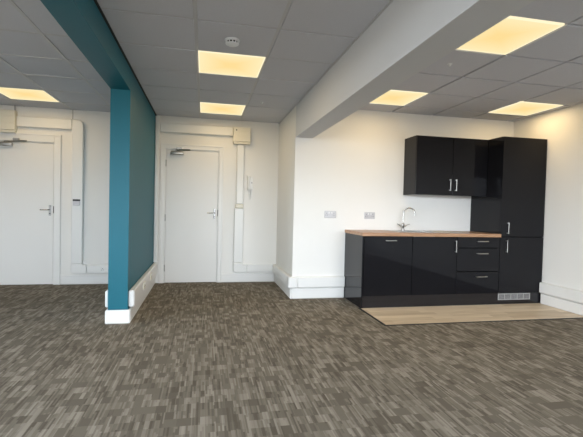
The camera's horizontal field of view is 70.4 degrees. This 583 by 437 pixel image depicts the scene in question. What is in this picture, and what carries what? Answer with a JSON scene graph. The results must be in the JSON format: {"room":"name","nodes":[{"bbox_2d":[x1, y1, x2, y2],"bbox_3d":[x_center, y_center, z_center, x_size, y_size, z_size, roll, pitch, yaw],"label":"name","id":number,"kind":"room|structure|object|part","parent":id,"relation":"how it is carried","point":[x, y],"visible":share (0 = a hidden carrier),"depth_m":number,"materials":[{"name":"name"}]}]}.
{"room":"empty office","nodes":[
{"label":"empty office","id":0,"kind":"room"},
{"bbox_2d":[108,71,155,309],"bbox_3d":[-1.902,-0.247,5.078,0.182,2.492,2.136,1,2,-12],"label":"wall partition","id":1,"kind":"structure","parent":0,"point":[132,117],"depth_m":4.08,"materials":[{"name":"teal paint"}]},
{"bbox_2d":[40,0,130,89],"bbox_3d":[-0.950,-1.251,0.679,0.182,0.210,6.799,1,2,-12],"label":"beam","id":2,"kind":"structure","parent":1,"relation":"attached to","point":[82,21],"depth_m":2.85,"materials":[{"name":"teal paint"}]},
{"bbox_2d":[105,290,107,306],"bbox_3d":[-2.035,0.761,5.096,0.034,0.166,2.107,1,2,-12],"label":"cable trunking","id":3,"kind":"object","parent":1,"relation":"attached to","point":[106,292],"visible":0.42,"depth_m":4.07,"materials":[{"name":"white plastic"}]},
{"bbox_2d":[94,0,156,115],"bbox_3d":[-1.072,-1.381,1.741,0.016,0.010,8.934,1,2,-12],"label":"trim","id":4,"kind":"structure","parent":1,"relation":"attached to","point":[95,1],"depth_m":3.44,"materials":[{"name":"black"}]},
{"bbox_2d":[105,277,154,323],"bbox_3d":[-1.923,0.930,5.095,0.234,0.134,2.165,1,2,-12],"label":"baseboard","id":5,"kind":"structure","parent":1,"relation":"attached to","point":[111,316],"depth_m":4.05,"materials":[{"name":"white wood"}]},
{"bbox_2d":[128,262,157,306],"bbox_3d":[-1.811,0.766,5.143,0.058,0.166,2.107,1,2,-12],"label":"cable trunking","id":6,"kind":"object","parent":1,"relation":"attached to","point":[136,291],"visible":0.96,"depth_m":4.58,"materials":[{"name":"white plastic"}]},
{"bbox_2d":[153,116,159,261],"bbox_3d":[-1.992,-0.431,6.114,0.064,2.161,0.059,1,2,-12],"label":"trim","id":7,"kind":"structure","parent":1,"relation":"attached to","point":[157,118],"depth_m":6.09,"materials":[{"name":"white paint"}]},
{"bbox_2d":[0,105,278,284],"bbox_3d":[-3.039,-0.329,5.999,5.732,2.552,0.140,1,2,-12],"label":"wall","id":8,"kind":"structure","parent":0,"point":[261,156],"depth_m":6.21,"materials":[{"name":"paint"}]},
{"bbox_2d":[0,109,17,132],"bbox_3d":[-3.909,-1.330,5.656,0.252,0.305,0.107,1,2,-12],"label":"control box","id":9,"kind":"object","parent":8,"relation":"attached to","point":[7,117],"visible":1,"depth_m":5.62,"materials":[{"name":"beige plastic"}]},
{"bbox_2d":[0,132,61,284],"bbox_3d":[-3.755,-0.127,5.784,0.971,2.122,0.257,1,2,-12],"label":"door","id":10,"kind":"structure","parent":8,"relation":"in","point":[30,163],"depth_m":5.80,"materials":[{"name":"white wood"}]},
{"bbox_3d":[-3.784,-1.063,5.680,0.323,0.041,0.048,1,2,2],"label":"closer arm","id":11,"kind":"part","parent":10,"relation":"part of","materials":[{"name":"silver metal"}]},
{"bbox_2d":[16,116,107,273],"bbox_3d":[-3.025,-0.304,5.896,1.608,2.190,0.067,1,2,-12],"label":"cable trunking","id":12,"kind":"object","parent":8,"relation":"attached to","point":[77,126],"visible":0.93,"depth_m":5.86,"materials":[{"name":"white plastic"}]},
{"bbox_2d":[73,199,79,205],"bbox_3d":[-3.043,-0.228,5.851,0.094,0.088,0.022,1,2,-12],"label":"card reader","id":13,"kind":"object","parent":12,"relation":"attached to","point":[75,201],"visible":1,"depth_m":5.84,"materials":[{"name":"grey plastic"}]},
{"bbox_2d":[100,266,107,271],"bbox_3d":[-2.680,0.735,5.969,0.146,0.086,0.014,1,2,-12],"label":"wall socket","id":14,"kind":"object","parent":12,"relation":"attached to","point":[102,268],"visible":0.75,"depth_m":5.96,"materials":[{"name":"white plastic"}]},
{"bbox_2d":[60,275,107,284],"bbox_3d":[-2.784,0.886,6.008,1.054,0.134,0.022,1,2,-12],"label":"baseboard","id":15,"kind":"structure","parent":8,"relation":"attached to","point":[64,279],"depth_m":5.95,"materials":[{"name":"white wood"}]},
{"bbox_2d":[159,143,223,282],"bbox_3d":[-1.510,-0.067,6.261,0.925,2.085,0.256,1,2,-12],"label":"door","id":16,"kind":"structure","parent":8,"relation":"in","point":[191,176],"depth_m":6.26,"materials":[{"name":"white wood"}]},
{"bbox_2d":[160,122,272,271],"bbox_3d":[-1.117,-0.287,6.301,1.727,2.226,0.065,1,2,-12],"label":"cable trunking","id":17,"kind":"object","parent":8,"relation":"attached to","point":[238,266],"visible":1,"depth_m":6.34,"materials":[{"name":"white plastic"}]},
{"bbox_2d":[233,127,250,144],"bbox_3d":[-0.759,-1.261,6.325,0.261,0.252,0.107,1,2,-12],"label":"control box","id":18,"kind":"object","parent":8,"relation":"attached to","point":[241,135],"visible":1,"depth_m":6.28,"materials":[{"name":"beige plastic"}]},
{"bbox_2d":[221,273,273,281],"bbox_3d":[-0.681,0.924,6.454,0.825,0.134,0.022,1,2,-12],"label":"baseboard","id":19,"kind":"structure","parent":8,"relation":"attached to","point":[242,277],"depth_m":6.45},
{"bbox_2d":[247,176,252,198],"bbox_3d":[-0.641,-0.475,6.390,0.096,0.360,0.076,1,2,-12],"label":"handset","id":20,"kind":"object","parent":8,"relation":"attached to","point":[249,179],"visible":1,"depth_m":6.40,"materials":[{"name":"white plastic"}]},
{"bbox_2d":[0,282,582,436],"bbox_3d":[-0.569,1.163,1.979,8.950,0.100,9.035,1,2,-12],"label":"floor","id":21,"kind":"structure","parent":0,"point":[195,359],"depth_m":3.02,"materials":[{"name":"carpet"}]},
{"bbox_2d":[344,233,363,307],"bbox_3d":[0.776,0.626,5.191,0.020,0.860,0.616,1,2,-12],"label":"end panel","id":22,"kind":"object","parent":21,"relation":"on","point":[354,244],"visible":0.92,"depth_m":5.13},
{"bbox_2d":[363,236,412,295],"bbox_3d":[1.102,0.563,5.213,0.623,0.719,0.597,1,2,-12],"label":"base cabinet","id":23,"kind":"object","parent":21,"relation":"on","point":[387,265],"visible":0.87,"depth_m":4.95,"materials":[{"name":"black laminate"}]},
{"bbox_2d":[345,230,500,236],"bbox_3d":[1.682,0.192,5.360,1.864,0.040,0.635,1,2,-12],"label":"countertop","id":24,"kind":"structure","parent":23,"relation":"on","point":[356,232],"depth_m":5.09,"materials":[{"name":"brown wood"}]},
{"bbox_2d":[398,207,415,229],"bbox_3d":[1.530,0.005,5.519,0.236,0.309,0.078,2,2,11],"label":"tap","id":25,"kind":"object","parent":24,"relation":"on","point":[402,226],"visible":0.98,"depth_m":5.52,"materials":[{"name":"silver metal"}]},
{"bbox_3d":[1.565,-0.039,5.502,0.169,0.219,0.020,2,2,26],"label":"spout","id":26,"kind":"part","parent":25,"relation":"part of","materials":[{"name":"silver metal"}]},
{"bbox_2d":[386,230,460,236],"bbox_3d":[1.712,0.244,5.406,0.880,0.158,0.450,1,2,-12],"label":"sink","id":27,"kind":"object","parent":24,"relation":"in","point":[414,231],"visible":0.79,"depth_m":5.41,"materials":[{"name":"metal"}]},
{"bbox_2d":[411,236,456,294],"bbox_3d":[1.703,0.574,5.340,0.602,0.719,0.597,1,2,-12],"label":"base cabinet","id":28,"kind":"object","parent":21,"relation":"on","point":[433,272],"visible":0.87,"depth_m":5.08,"materials":[{"name":"black laminate"}]},
{"bbox_2d":[362,292,540,307],"bbox_3d":[2.052,1.017,5.179,2.484,0.139,0.018,1,2,-12],"label":"plinth","id":29,"kind":"object","parent":21,"relation":"on","point":[491,298],"visible":1,"depth_m":5.13,"materials":[{"name":"black laminate"}]},
{"bbox_2d":[498,293,529,299],"bbox_3d":[2.874,1.007,5.340,0.475,0.082,0.006,1,2,-12],"label":"vent","id":30,"kind":"object","parent":29,"relation":"in","point":[521,294],"visible":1,"depth_m":5.34,"materials":[{"name":"silver metal"}]},
{"bbox_2d":[359,308,582,325],"bbox_3d":[2.095,1.099,4.816,2.504,0.006,0.732,1,2,-12],"label":"trim","id":31,"kind":"structure","parent":21,"relation":"on","point":[359,308],"depth_m":4.44,"materials":[{"name":"black"}]},
{"bbox_2d":[361,303,582,324],"bbox_3d":[2.106,1.100,4.821,2.483,0.004,0.709,1,2,-12],"label":"floor","id":32,"kind":"structure","parent":21,"relation":"on","point":[492,312],"depth_m":4.78,"materials":[{"name":"brown wood"}]},
{"bbox_2d":[455,237,499,293],"bbox_3d":[2.296,0.585,5.466,0.606,0.719,0.597,1,2,-12],"label":"base cabinet","id":33,"kind":"object","parent":21,"relation":"on","point":[477,260],"visible":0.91,"depth_m":5.21,"materials":[{"name":"black laminate"}]},
{"bbox_3d":[2.343,0.811,5.223,0.602,0.278,0.019,1,2,-12],"label":"drawer","id":34,"kind":"part","parent":33,"relation":"part of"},
{"bbox_3d":[2.350,0.520,5.215,0.602,0.288,0.019,1,2,-12],"label":"drawer","id":35,"kind":"part","parent":33,"relation":"part of","materials":[{"name":"black laminate"}]},
{"bbox_3d":[2.355,0.304,5.209,0.602,0.127,0.019,1,2,-12],"label":"drawer","id":36,"kind":"part","parent":33,"relation":"part of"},
{"bbox_2d":[470,136,546,292],"bbox_3d":[2.920,-0.044,5.606,0.649,2.000,0.651,1,2,-12],"label":"tall cabinet","id":37,"kind":"object","parent":21,"relation":"on","point":[513,206],"visible":0.91,"depth_m":5.33,"materials":[{"name":"laminate"}]},
{"bbox_3d":[2.963,0.600,5.347,0.643,0.714,0.019,1,2,-12],"label":"door","id":38,"kind":"part","parent":37,"relation":"part of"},
{"bbox_3d":[2.987,-0.399,5.321,0.643,1.269,0.019,1,2,-12],"label":"door","id":39,"kind":"part","parent":37,"relation":"part of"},
{"bbox_2d":[0,0,582,122],"bbox_3d":[-0.497,-1.400,1.863,8.950,0.052,8.935,1,2,-12],"label":"ceiling","id":40,"kind":"structure","parent":0,"point":[161,40],"depth_m":3.67,"materials":[{"name":"tile"}]},
{"bbox_2d":[0,87,58,101],"bbox_3d":[-3.272,-1.542,5.104,0.580,0.031,0.580,1,2,-12],"label":"recessed light","id":41,"kind":"object","parent":40,"relation":"in","point":[12,93],"visible":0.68,"depth_m":5.11,"materials":[{"name":"white plastic"}]},
{"bbox_2d":[200,102,245,114],"bbox_3d":[-0.944,-1.500,5.628,0.580,0.031,0.580,1,2,-12],"label":"recessed light","id":42,"kind":"object","parent":40,"relation":"in","point":[216,108],"visible":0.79,"depth_m":5.60,"materials":[{"name":"plastic"}]},
{"bbox_2d":[198,50,265,77],"bbox_3d":[-0.572,-1.445,3.868,0.580,0.031,0.580,1,2,-12],"label":"recessed light","id":43,"kind":"object","parent":40,"relation":"in","point":[209,62],"visible":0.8,"depth_m":3.83,"materials":[{"name":"white plastic"}]},
{"bbox_2d":[225,37,239,46],"bbox_3d":[-0.469,-1.388,3.270,0.120,0.048,0.120,1,2,-12],"label":"smoke detector","id":44,"kind":"object","parent":40,"relation":"attached to","point":[230,41],"visible":1,"depth_m":3.23,"materials":[{"name":"white plastic"}]},
{"bbox_2d":[278,0,392,123],"bbox_3d":[0.725,-1.349,2.122,0.014,0.008,8.934,1,2,-12],"label":"trim","id":45,"kind":"structure","parent":40,"relation":"attached to","point":[390,1],"depth_m":3.39,"materials":[{"name":"grey metal"}]},
{"bbox_2d":[370,90,427,105],"bbox_3d":[1.184,-1.429,4.858,0.580,0.031,0.580,1,2,-12],"label":"recessed light","id":46,"kind":"object","parent":40,"relation":"in","point":[392,97],"visible":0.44,"depth_m":4.84,"materials":[{"name":"plastic"}]},
{"bbox_2d":[457,16,564,54],"bbox_3d":[1.556,-1.374,3.098,0.580,0.031,0.580,1,2,-12],"label":"recessed light","id":47,"kind":"object","parent":40,"relation":"in","point":[512,33],"visible":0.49,"depth_m":3.06,"materials":[{"name":"white plastic"}]},
{"bbox_2d":[489,101,562,115],"bbox_3d":[2.944,-1.397,5.232,0.580,0.031,0.580,1,2,-12],"label":"recessed light","id":48,"kind":"object","parent":40,"relation":"in","point":[523,108],"visible":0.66,"depth_m":5.20,"materials":[{"name":"plastic"}]},
{"bbox_2d":[276,106,513,288],"bbox_3d":[1.465,-0.230,6.326,3.218,2.552,1.369,1,2,-12],"label":"wall","id":49,"kind":"structure","parent":0,"point":[354,167],"depth_m":5.52,"materials":[{"name":"paint"}]},
{"bbox_2d":[274,274,343,298],"bbox_3d":[0.211,0.958,6.000,0.733,0.134,1.236,1,2,-12],"label":"baseboard","id":50,"kind":"structure","parent":49,"relation":"attached to","point":[295,293],"depth_m":5.41,"materials":[{"name":"white wood"}]},
{"bbox_2d":[273,264,344,287],"bbox_3d":[0.208,0.808,5.961,0.761,0.142,1.227,1,2,-12],"label":"cable trunking","id":51,"kind":"object","parent":49,"relation":"attached to","point":[304,281],"visible":1,"depth_m":5.38,"materials":[{"name":"white plastic"}]},
{"bbox_2d":[324,211,335,217],"bbox_3d":[0.509,-0.054,5.422,0.160,0.090,0.014,1,2,-12],"label":"wall socket","id":52,"kind":"object","parent":49,"relation":"attached to","point":[327,214],"visible":1,"depth_m":5.42,"materials":[{"name":"grey"}]},
{"bbox_2d":[364,212,374,218],"bbox_3d":[1.045,-0.039,5.536,0.150,0.088,0.014,1,2,-12],"label":"wall socket","id":53,"kind":"object","parent":49,"relation":"attached to","point":[367,215],"visible":1,"depth_m":5.53,"materials":[{"name":"grey"}]},
{"bbox_2d":[296,0,533,137],"bbox_3d":[0.964,-1.127,1.552,0.226,0.411,7.706,1,2,-12],"label":"beam","id":54,"kind":"structure","parent":49,"relation":"attached to","point":[409,36],"depth_m":2.63,"materials":[{"name":"paint"}]},
{"bbox_2d":[403,135,487,196],"bbox_3d":[2.077,-0.684,5.554,1.041,0.759,0.365,1,2,-12],"label":"upper cabinet","id":55,"kind":"object","parent":49,"relation":"attached to","point":[433,165],"visible":1,"depth_m":5.41,"materials":[{"name":"laminate"}]},
{"bbox_3d":[1.854,-0.685,5.365,0.521,0.754,0.019,1,2,-12],"label":"door","id":56,"kind":"part","parent":55,"relation":"part of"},
{"bbox_3d":[2.364,-0.675,5.473,0.508,0.754,0.019,1,2,-12],"label":"door","id":57,"kind":"part","parent":55,"relation":"part of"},
{"bbox_2d":[514,103,582,303],"bbox_3d":[3.909,-0.081,2.908,0.150,2.552,9.075,1,2,-12],"label":"wall","id":58,"kind":"structure","parent":0,"point":[562,263],"depth_m":5.13,"materials":[{"name":"paint"}]},
{"bbox_2d":[539,282,582,303],"bbox_3d":[3.987,1.007,1.941,0.058,0.138,7.084,1,2,-12],"label":"cable trunking","id":59,"kind":"object","parent":58,"relation":"attached to","point":[570,294],"visible":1,"depth_m":5.05,"materials":[{"name":"white plastic"}]},
{"bbox_2d":[540,294,582,315],"bbox_3d":[3.998,1.155,1.948,0.030,0.134,7.084,1,2,-12],"label":"baseboard","id":60,"kind":"structure","parent":58,"relation":"attached to","point":[566,305],"depth_m":5.07,"materials":[{"name":"white wood"}]}
]}

